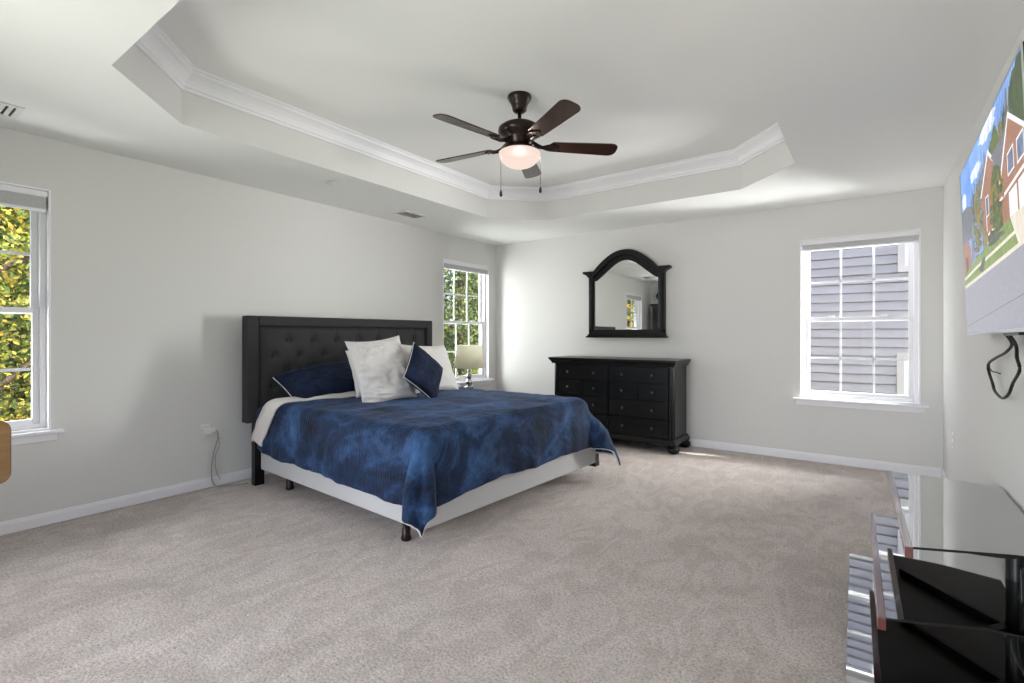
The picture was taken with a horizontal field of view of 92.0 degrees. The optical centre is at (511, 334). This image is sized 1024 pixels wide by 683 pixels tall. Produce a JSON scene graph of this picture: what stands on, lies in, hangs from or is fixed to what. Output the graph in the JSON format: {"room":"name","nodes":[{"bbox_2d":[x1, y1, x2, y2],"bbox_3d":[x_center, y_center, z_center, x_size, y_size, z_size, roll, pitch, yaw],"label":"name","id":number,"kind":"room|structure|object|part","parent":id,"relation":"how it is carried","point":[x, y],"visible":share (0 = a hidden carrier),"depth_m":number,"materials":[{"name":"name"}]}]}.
{"room":"bedroom","nodes":[
{"label":"bedroom","id":0,"kind":"room"},
{"bbox_2d":[0,127,495,521],"bbox_3d":[-2.079,-0.022,4.454,0.180,2.440,6.480,0,0,36],"label":"wall","id":1,"kind":"structure","parent":0,"point":[156,270],"depth_m":3.67,"materials":[{"name":"white paint"}]},
{"bbox_2d":[0,181,63,445],"bbox_3d":[-3.223,-0.124,2.788,0.190,1.585,1.020,0,0,36],"label":"window","id":2,"kind":"structure","parent":1,"relation":"in","point":[40,222],"depth_m":3.13,"materials":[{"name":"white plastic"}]},
{"bbox_2d":[0,250,29,255],"bbox_3d":[-3.280,-0.512,2.829,0.009,0.690,0.766,0,0,36],"label":"grille","id":3,"kind":"object","parent":2,"relation":"attached to","point":[1,251],"depth_m":3.08,"materials":[{"name":"white plastic"}]},
{"bbox_2d":[0,368,30,371],"bbox_3d":[-3.252,0.196,2.809,0.009,0.674,0.766,0,0,36],"label":"grille","id":4,"kind":"object","parent":2,"relation":"attached to","point":[14,369],"depth_m":3.06,"materials":[{"name":"white plastic"}]},
{"bbox_3d":[-3.274,-0.509,2.825,0.025,0.756,0.826,0,0,36],"label":"sash","id":5,"kind":"part","parent":2,"relation":"part of","materials":[{"name":"white plastic"}]},
{"bbox_3d":[-3.245,0.198,2.805,0.025,0.740,0.826,0,0,36],"label":"sash","id":6,"kind":"part","parent":2,"relation":"part of","materials":[{"name":"white plastic"}]},
{"bbox_2d":[0,184,47,212],"bbox_3d":[-3.204,-0.840,2.775,0.040,0.128,0.885,0,0,36],"label":"window shade","id":7,"kind":"object","parent":2,"relation":"attached to","point":[10,196],"visible":1,"depth_m":3.03,"materials":[{"name":"white plastic"}]},
{"bbox_3d":[-3.204,-0.784,2.775,0.032,0.016,0.878,0,0,36],"label":"rail","id":8,"kind":"part","parent":7,"relation":"part of","materials":[{"name":"white plastic"}]},
{"bbox_3d":[-3.187,0.609,2.762,0.100,0.022,1.020,0,0,36],"label":"sill","id":9,"kind":"part","parent":2,"relation":"part of","materials":[{"name":"white"}]},
{"bbox_2d":[0,468,269,535],"bbox_3d":[-1.999,1.155,4.399,0.014,0.078,6.085,0,0,36],"label":"baseboard","id":10,"kind":"structure","parent":1,"relation":"attached to","point":[42,519],"depth_m":3.39,"materials":[{"name":"white"}]},
{"bbox_2d":[200,423,210,438],"bbox_3d":[-2.391,0.750,3.859,0.009,0.116,0.072,0,0,36],"label":"wall outlet","id":11,"kind":"object","parent":1,"relation":"attached to","point":[207,424],"visible":0.69,"depth_m":3.85,"materials":[{"name":"white plastic"}]},
{"bbox_2d":[443,259,493,386],"bbox_3d":[-0.614,-0.132,6.412,0.190,1.600,1.010,0,0,36],"label":"window","id":12,"kind":"structure","parent":1,"relation":"in","point":[482,378],"depth_m":6.73,"materials":[{"name":"white plastic"}]},
{"bbox_2d":[447,324,469,375],"bbox_3d":[-0.643,0.192,6.433,0.009,0.682,0.756,0,0,36],"label":"grille","id":13,"kind":"object","parent":12,"relation":"attached to","point":[455,324],"depth_m":6.33,"materials":[{"name":"white plastic"}]},
{"bbox_2d":[444,270,478,320],"bbox_3d":[-0.671,-0.523,6.453,0.009,0.698,0.756,0,0,36],"label":"grille","id":14,"kind":"object","parent":12,"relation":"attached to","point":[453,293],"depth_m":6.45,"materials":[{"name":"white plastic"}]},
{"bbox_3d":[-0.665,-0.520,6.449,0.025,0.763,0.816,0,0,36],"label":"sash","id":15,"kind":"part","parent":12,"relation":"part of","materials":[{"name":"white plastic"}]},
{"bbox_3d":[-0.637,0.195,6.428,0.025,0.747,0.816,0,0,36],"label":"sash","id":16,"kind":"part","parent":12,"relation":"part of","materials":[{"name":"white plastic"}]},
{"bbox_2d":[444,260,487,274],"bbox_3d":[-0.596,-0.868,6.399,0.040,0.104,0.875,0,0,36],"label":"window shade","id":17,"kind":"object","parent":12,"relation":"attached to","point":[451,265],"visible":1,"depth_m":6.37,"materials":[{"name":"white plastic"}]},
{"bbox_3d":[-0.596,-0.824,6.399,0.032,0.016,0.868,0,0,36],"label":"rail","id":18,"kind":"part","parent":17,"relation":"part of","materials":[{"name":"white plastic"}]},
{"bbox_3d":[-0.578,0.609,6.386,0.100,0.022,1.010,0,0,36],"label":"sill","id":19,"kind":"part","parent":12,"relation":"part of","materials":[{"name":"white"}]},
{"bbox_2d":[0,439,895,682],"bbox_3d":[-0.095,1.258,3.026,5.070,0.120,6.480,0,0,36],"label":"floor","id":20,"kind":"structure","parent":0,"point":[694,564],"depth_m":2.42,"materials":[{"name":"carpet"}]},
{"bbox_2d":[0,421,10,483],"bbox_3d":[-2.020,0.745,1.643,0.402,0.906,0.446,0,0,36],"label":"wooden chair","id":21,"kind":"object","parent":20,"relation":"on","point":[5,428],"visible":1,"depth_m":1.69,"materials":[{"name":"brown wood"}]},
{"bbox_2d":[201,427,247,486],"bbox_3d":[-2.260,0.956,3.898,0.320,0.473,0.080,0,0,-27],"label":"power adapter","id":22,"kind":"object","parent":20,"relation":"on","point":[208,430],"visible":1,"depth_m":3.85,"materials":[{"name":"white plastic"}]},
{"bbox_3d":[-2.305,0.945,3.876,0.052,0.389,0.072,0,0,0],"label":"thin cord","id":23,"kind":"part","parent":22,"relation":"part of","materials":[{"name":"grey plastic"}]},
{"bbox_2d":[242,315,598,541],"bbox_3d":[-0.702,0.522,4.073,2.086,1.352,2.055,0,0,39],"label":"bed","id":24,"kind":"object","parent":20,"relation":"on","point":[272,346],"visible":0.4,"depth_m":3.94,"materials":[{"name":"grey fabric"}]},
{"bbox_3d":[-2.038,0.938,3.968,0.065,0.520,0.075,0,0,39],"label":"headboard leg","id":25,"kind":"part","parent":24,"relation":"part of","materials":[{"name":"black paint"}]},
{"bbox_3d":[-1.728,1.135,3.845,0.064,0.126,0.064,0,0,39],"label":"leg","id":26,"kind":"part","parent":24,"relation":"part of","materials":[{"name":"black wood"}]},
{"bbox_2d":[273,361,354,397],"bbox_3d":[-1.543,0.416,4.154,0.401,0.370,0.772,0,0,36],"label":"bed pillow","id":27,"kind":"object","parent":24,"relation":"on","point":[333,377],"visible":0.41,"depth_m":3.97,"materials":[{"name":"blue fabric"}]},
{"bbox_3d":[-1.508,0.272,4.648,0.100,0.852,1.920,0,0,39],"label":"headboard","id":28,"kind":"part","parent":24,"relation":"part of","materials":[{"name":"grey fabric"}]},
{"bbox_3d":[-1.492,0.308,4.648,0.045,0.759,1.744,0,0,39],"label":"tufted panel","id":29,"kind":"part","parent":24,"relation":"part of","materials":[{"name":"grey fabric"}]},
{"bbox_3d":[-0.620,1.135,2.894,0.064,0.126,0.064,0,0,39],"label":"leg","id":30,"kind":"part","parent":24,"relation":"part of","materials":[{"name":"black wood"}]},
{"bbox_2d":[251,384,620,537],"bbox_3d":[-0.595,0.769,3.957,2.169,0.619,2.180,0,0,39],"label":"comforter","id":31,"kind":"object","parent":24,"relation":"on","point":[420,454],"visible":0.84,"depth_m":3.19,"materials":[{"name":"blue fabric"}]},
{"bbox_2d":[345,350,360,397],"bbox_3d":[-1.133,0.306,4.143,0.221,0.388,0.483,0,0,41],"label":"euro pillow","id":32,"kind":"object","parent":31,"relation":"on","point":[357,389],"visible":0.21,"depth_m":3.97,"materials":[{"name":"white fabric"}]},
{"bbox_2d":[345,335,417,401],"bbox_3d":[-1.026,0.276,3.912,0.326,0.546,0.470,0,0,36],"label":"euro pillow","id":33,"kind":"object","parent":31,"relation":"on","point":[380,366],"visible":0.88,"depth_m":3.83,"materials":[{"name":"white fabric"}]},
{"bbox_2d":[403,342,442,397],"bbox_3d":[-0.711,0.305,4.011,0.220,0.493,0.523,0,0,36],"label":"throw cushion","id":34,"kind":"object","parent":31,"relation":"on","point":[423,372],"visible":0.92,"depth_m":3.93,"materials":[{"name":"blue fabric"}]},
{"bbox_2d":[401,344,458,393],"bbox_3d":[-0.746,0.298,4.480,0.269,0.441,0.580,0,0,36],"label":"euro pillow","id":35,"kind":"object","parent":31,"relation":"on","point":[439,353],"visible":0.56,"depth_m":4.51,"materials":[{"name":"white fabric"}]},
{"bbox_2d":[548,356,690,454],"bbox_3d":[1.176,0.727,5.527,1.490,0.942,0.515,0,0,36],"label":"dresser","id":36,"kind":"object","parent":20,"relation":"on","point":[636,399],"visible":0.77,"depth_m":5.22,"materials":[{"name":"black paint"}]},
{"bbox_3d":[0.649,0.589,5.644,0.318,0.169,0.017,0,0,36],"label":"drawer","id":37,"kind":"part","parent":36,"relation":"part of","materials":[{"name":"black paint"}]},
{"bbox_3d":[0.781,0.770,5.549,0.644,0.179,0.017,0,0,36],"label":"drawer","id":38,"kind":"part","parent":36,"relation":"part of","materials":[{"name":"black paint"}]},
{"bbox_3d":[0.781,0.416,5.549,0.644,0.160,0.017,0,0,36],"label":"drawer","id":39,"kind":"part","parent":36,"relation":"part of","materials":[{"name":"black paint"}]},
{"bbox_3d":[0.913,0.589,5.454,0.318,0.169,0.017,0,0,36],"label":"drawer","id":40,"kind":"part","parent":36,"relation":"part of","materials":[{"name":"black paint"}]},
{"bbox_3d":[0.781,0.957,5.549,0.644,0.178,0.017,0,0,36],"label":"drawer","id":41,"kind":"part","parent":36,"relation":"part of","materials":[{"name":"black paint"}]},
{"bbox_3d":[1.181,0.589,5.261,0.318,0.169,0.017,0,0,36],"label":"drawer","id":42,"kind":"part","parent":36,"relation":"part of","materials":[{"name":"black paint"}]},
{"bbox_3d":[1.313,0.957,5.165,0.644,0.178,0.017,0,0,36],"label":"drawer","id":43,"kind":"part","parent":36,"relation":"part of","materials":[{"name":"black paint"}]},
{"bbox_3d":[1.313,0.770,5.165,0.644,0.179,0.017,0,0,36],"label":"drawer","id":44,"kind":"part","parent":36,"relation":"part of","materials":[{"name":"black paint"}]},
{"bbox_3d":[1.313,0.416,5.165,0.644,0.160,0.017,0,0,36],"label":"drawer","id":45,"kind":"part","parent":36,"relation":"part of","materials":[{"name":"black paint"}]},
{"bbox_3d":[1.172,1.085,5.530,1.462,0.055,0.495,0,0,36],"label":"moulding","id":46,"kind":"part","parent":36,"relation":"part of","materials":[{"name":"black paint"}]},
{"bbox_3d":[1.446,0.589,5.070,0.318,0.169,0.017,0,0,36],"label":"drawer","id":47,"kind":"part","parent":36,"relation":"part of","materials":[{"name":"black paint"}]},
{"bbox_2d":[846,470,1023,682],"bbox_3d":[1.655,0.947,1.944,0.571,0.503,1.290,0,0,36],"label":"stand","id":48,"kind":"object","parent":20,"relation":"on","point":[924,608],"visible":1,"depth_m":1.80,"materials":[{"name":"black glass"}]},
{"bbox_2d":[846,553,1023,682],"bbox_3d":[1.629,1.132,1.908,0.571,0.008,1.200,0,0,36],"label":"shelf","id":49,"kind":"object","parent":48,"relation":"attached to","point":[904,652],"depth_m":1.77,"materials":[{"name":"black glass"}]},
{"bbox_2d":[869,514,1023,638],"bbox_3d":[1.698,0.917,1.932,0.488,0.008,1.140,0,0,36],"label":"shelf","id":50,"kind":"object","parent":48,"relation":"attached to","point":[935,588],"depth_m":1.78,"materials":[{"name":"black glass"}]},
{"bbox_2d":[887,472,1023,557],"bbox_3d":[1.772,0.702,1.972,0.415,0.008,1.101,0,0,36],"label":"shelf","id":51,"kind":"object","parent":48,"relation":"attached to","point":[932,513],"depth_m":1.89,"materials":[{"name":"clear glass"}]},
{"bbox_2d":[1012,563,1023,675],"bbox_3d":[1.692,0.962,1.617,0.073,0.331,0.307,0,0,36],"label":"loose cable","id":52,"kind":"object","parent":48,"relation":"hanging from","point":[1021,568],"visible":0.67,"depth_m":1.67,"materials":[{"name":"black plastic"}]},
{"bbox_3d":[-0.551,0.943,5.942,0.482,0.510,0.500,0,0,36],"label":"nightstand","id":53,"kind":"object","parent":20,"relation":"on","visible":0},
{"bbox_2d":[454,345,484,387],"bbox_3d":[-0.517,0.406,5.991,0.370,0.565,0.370,0,0,36],"label":"table lamp","id":54,"kind":"object","parent":53,"relation":"on","point":[469,357],"visible":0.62,"depth_m":5.85,"materials":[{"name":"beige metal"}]},
{"bbox_3d":[-0.517,0.456,5.991,0.088,0.315,0.088,0,0,36],"label":"stem","id":55,"kind":"part","parent":54,"relation":"part of","materials":[{"name":"silver metal"}]},
{"bbox_3d":[-0.517,0.261,5.991,0.370,0.276,0.370,0,0,36],"label":"lamp shade","id":56,"kind":"part","parent":54,"relation":"part of","materials":[{"name":"beige fabric"}]},
{"bbox_2d":[0,0,1023,245],"bbox_3d":[-0.095,-1.504,3.026,5.070,0.525,6.480,0,0,36],"label":"ceiling","id":57,"kind":"structure","parent":0,"point":[865,98],"depth_m":2.85,"materials":[{"name":"white paint"}]},
{"bbox_2d":[0,101,24,119],"bbox_3d":[-2.854,-1.238,2.634,0.230,0.008,0.340,0,0,36],"label":"ceiling vent","id":58,"kind":"object","parent":57,"relation":"in","point":[6,109],"visible":1,"depth_m":2.73,"materials":[{"name":"white plastic"}]},
{"bbox_2d":[325,181,336,184],"bbox_3d":[-1.473,-1.236,4.030,0.094,0.012,0.094,0,0,36],"label":"sprinkler cover","id":59,"kind":"object","parent":57,"relation":"attached to","point":[328,182],"visible":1,"depth_m":4.02,"materials":[{"name":"white plastic"}]},
{"bbox_2d":[392,210,427,218],"bbox_3d":[-1.049,-1.238,5.098,0.200,0.008,0.310,0,0,36],"label":"ceiling vent","id":60,"kind":"object","parent":57,"relation":"in","point":[405,213],"visible":1,"depth_m":5.08,"materials":[{"name":"white plastic"}]},
{"bbox_2d":[134,23,784,201],"bbox_3d":[0.052,-1.504,3.247,2.850,0.124,3.790,0,0,36],"label":"crown molding","id":61,"kind":"structure","parent":57,"relation":"attached to","point":[155,44],"depth_m":3.92,"materials":[{"name":"white wood"}]},
{"bbox_2d":[433,91,617,196],"bbox_3d":[0.011,-1.236,3.249,1.249,0.659,1.261,0,0,36],"label":"ceiling fan","id":62,"kind":"object","parent":57,"relation":"hanging from","point":[518,152],"visible":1,"depth_m":3.16,"materials":[{"name":"brown metal"}]},
{"bbox_3d":[-0.328,-1.245,3.453,0.460,0.034,0.134,0,0,29],"label":"blade","id":63,"kind":"part","parent":62,"relation":"part of","materials":[{"name":"brown wood"}]},
{"bbox_3d":[-0.263,-1.245,2.952,0.460,0.034,0.134,0,0,-43],"label":"blade","id":64,"kind":"part","parent":62,"relation":"part of","materials":[{"name":"brown wood"}]},
{"bbox_3d":[0.049,-1.149,3.247,0.272,0.101,0.272,0,0,36],"label":"lamp shade","id":65,"kind":"part","parent":62,"relation":"part of","materials":[{"name":"white glass"}]},
{"bbox_3d":[0.129,-1.245,3.670,0.134,0.034,0.460,0,0,11],"label":"blade","id":66,"kind":"part","parent":62,"relation":"part of","materials":[{"name":"brown wood"}]},
{"bbox_3d":[0.180,-1.090,3.247,0.017,0.226,0.004,0,0,0],"label":"pull chain","id":67,"kind":"part","parent":62,"relation":"part of","materials":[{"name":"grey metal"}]},
{"bbox_3d":[0.233,-1.245,2.858,0.134,0.034,0.460,0,0,-25],"label":"blade","id":68,"kind":"part","parent":62,"relation":"part of","materials":[{"name":"brown wood"}]},
{"bbox_3d":[0.476,-1.245,3.302,0.460,0.034,0.134,0,0,-7],"label":"blade","id":69,"kind":"part","parent":62,"relation":"part of","materials":[{"name":"brown wood"}]},
{"bbox_2d":[496,186,942,470],"bbox_3d":[1.745,-0.022,5.582,4.710,2.440,0.180,0,0,36],"label":"wall","id":70,"kind":"structure","parent":0,"point":[733,281],"depth_m":5.07,"materials":[{"name":"white paint"}]},
{"bbox_2d":[583,249,671,337],"bbox_3d":[1.310,-0.479,5.728,1.060,1.022,0.088,0,0,36],"label":"wall mirror","id":71,"kind":"object","parent":70,"relation":"attached to","point":[627,289],"visible":1,"depth_m":5.70,"materials":[{"name":"black paint"}]},
{"bbox_3d":[0.937,-0.726,5.997,0.140,0.077,0.088,0,0,36],"label":"cornice","id":72,"kind":"part","parent":71,"relation":"part of","materials":[{"name":"black paint"}]},
{"bbox_2d":[595,260,657,329],"bbox_3d":[1.316,-0.467,5.735,0.792,0.820,0.004,0,0,36],"label":"mirror glass","id":73,"kind":"object","parent":71,"relation":"attached to","point":[626,291],"depth_m":5.72,"materials":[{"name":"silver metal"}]},
{"bbox_3d":[1.684,-0.726,5.459,0.140,0.077,0.088,0,0,36],"label":"cornice","id":74,"kind":"part","parent":71,"relation":"part of","materials":[{"name":"black paint"}]},
{"bbox_2d":[689,438,940,477],"bbox_3d":[1.688,1.155,5.503,4.680,0.078,0.014,0,0,36],"label":"baseboard","id":75,"kind":"structure","parent":70,"relation":"attached to","point":[822,458],"depth_m":4.62,"materials":[{"name":"white"}]},
{"bbox_2d":[793,229,929,413],"bbox_3d":[3.149,-0.119,4.516,1.005,1.575,0.190,0,0,36],"label":"window","id":76,"kind":"structure","parent":70,"relation":"in","point":[824,398],"depth_m":4.48,"materials":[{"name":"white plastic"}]},
{"bbox_2d":[810,246,907,316],"bbox_3d":[3.190,-0.504,4.573,0.751,0.686,0.009,0,0,36],"label":"grille","id":77,"kind":"object","parent":76,"relation":"attached to","point":[874,279],"depth_m":4.55,"materials":[{"name":"white plastic"}]},
{"bbox_2d":[810,320,908,392],"bbox_3d":[3.170,0.198,4.544,0.751,0.670,0.009,0,0,36],"label":"grille","id":78,"kind":"object","parent":76,"relation":"attached to","point":[840,357],"depth_m":4.61,"materials":[{"name":"white plastic"}]},
{"bbox_2d":[801,231,918,251],"bbox_3d":[3.136,-0.845,4.497,0.870,0.098,0.040,0,0,36],"label":"window shade","id":79,"kind":"object","parent":76,"relation":"attached to","point":[910,236],"visible":1,"depth_m":4.46,"materials":[{"name":"white plastic"}]},
{"bbox_3d":[3.136,-0.804,4.497,0.863,0.016,0.032,0,0,36],"label":"rail","id":80,"kind":"part","parent":79,"relation":"part of","materials":[{"name":"white plastic"}]},
{"bbox_3d":[3.186,-0.502,4.567,0.811,0.750,0.025,0,0,36],"label":"sash","id":81,"kind":"part","parent":76,"relation":"part of","materials":[{"name":"white plastic"}]},
{"bbox_3d":[3.165,0.201,4.538,0.811,0.734,0.025,0,0,36],"label":"sash","id":82,"kind":"part","parent":76,"relation":"part of","materials":[{"name":"white plastic"}]},
{"bbox_3d":[3.123,0.609,4.479,1.005,0.022,0.100,0,0,36],"label":"sill","id":83,"kind":"part","parent":76,"relation":"part of","materials":[{"name":"white"}]},
{"bbox_2d":[943,28,1023,513],"bbox_3d":[1.889,-0.022,1.597,0.180,2.440,6.480,0,0,36],"label":"wall","id":84,"kind":"structure","parent":0,"point":[988,429],"depth_m":2.95,"materials":[{"name":"white paint"}]},
{"bbox_2d":[941,468,948,478],"bbox_3d":[1.815,1.155,1.661,0.014,0.078,6.098,0,0,36],"label":"baseboard","id":85,"kind":"structure","parent":84,"relation":"attached to","point":[943,474],"depth_m":4.02,"materials":[{"name":"white"}]},
{"bbox_2d":[952,432,953,448],"bbox_3d":[3.232,0.773,3.625,0.009,0.116,0.072,0,0,36],"label":"wall outlet","id":86,"kind":"object","parent":84,"relation":"attached to","point":[952,432],"visible":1,"depth_m":3.61,"materials":[{"name":"white plastic"}]},
{"bbox_2d":[959,41,1023,335],"bbox_3d":[1.953,-0.425,1.987,0.099,0.855,1.468,0,0,37],"label":"television","id":87,"kind":"object","parent":84,"relation":"attached to","point":[991,177],"visible":1,"depth_m":1.81,"materials":[{"name":"multicoloured glass"}]},
{"bbox_2d":[986,336,1021,398],"bbox_3d":[2.123,0.118,2.171,0.060,0.327,0.633,0,0,36],"label":"cable","id":88,"kind":"object","parent":87,"relation":"hanging from","point":[1011,339],"visible":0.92,"depth_m":2.03,"materials":[{"name":"black plastic"}]},
{"label":"outside","id":89,"kind":"structure","parent":0,"visible":0},
{"bbox_3d":[-1.137,4.348,6.979,50.000,0.300,38.000,0,0,36],"label":"ground","id":90,"kind":"structure","parent":89,"visible":0},
{"bbox_2d":[0,206,30,420],"bbox_3d":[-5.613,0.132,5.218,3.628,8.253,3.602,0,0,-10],"label":"autumn tree","id":91,"kind":"object","parent":90,"relation":"on","point":[8,263],"visible":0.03,"depth_m":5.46,"materials":[{"name":"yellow plant"}]},
{"bbox_2d":[444,269,478,375],"bbox_3d":[-1.261,-0.607,12.484,4.183,9.731,4.280,0,0,6],"label":"leafy tree","id":92,"kind":"object","parent":90,"relation":"on","point":[473,278],"visible":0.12,"depth_m":12.15,"materials":[{"name":"green plant"}]},
{"bbox_2d":[444,269,478,375],"bbox_3d":[-1.125,-1.478,17.576,5.139,11.472,5.254,0,0,36],"label":"leafy tree","id":93,"kind":"object","parent":90,"relation":"on","point":[446,333],"visible":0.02,"depth_m":16.92,"materials":[{"name":"green plant"}]},
{"bbox_2d":[810,243,908,394],"bbox_3d":[5.574,0.428,6.886,9.400,7.540,0.310,0,0,36],"label":"house","id":94,"kind":"structure","parent":90,"relation":"on","point":[891,296],"depth_m":7.15,"materials":[{"name":"plastic"}]},
{"bbox_3d":[5.813,-1.726,6.566,1.097,1.713,0.070,0,0,36],"label":"window trim","id":95,"kind":"part","parent":94,"relation":"part of","materials":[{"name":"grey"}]},
{"bbox_3d":[5.810,1.163,6.568,1.105,1.830,0.070,0,0,36],"label":"window trim","id":96,"kind":"part","parent":94,"relation":"part of","materials":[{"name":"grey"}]},
{"bbox_3d":[5.807,1.163,6.564,0.945,1.670,0.040,0,0,36],"label":"window sash","id":97,"kind":"part","parent":94,"relation":"part of","materials":[{"name":"white wood"}]},
{"bbox_3d":[5.810,-1.726,6.562,0.937,1.553,0.040,0,0,36],"label":"window sash","id":98,"kind":"part","parent":94,"relation":"part of","materials":[{"name":"white"}]}
]}

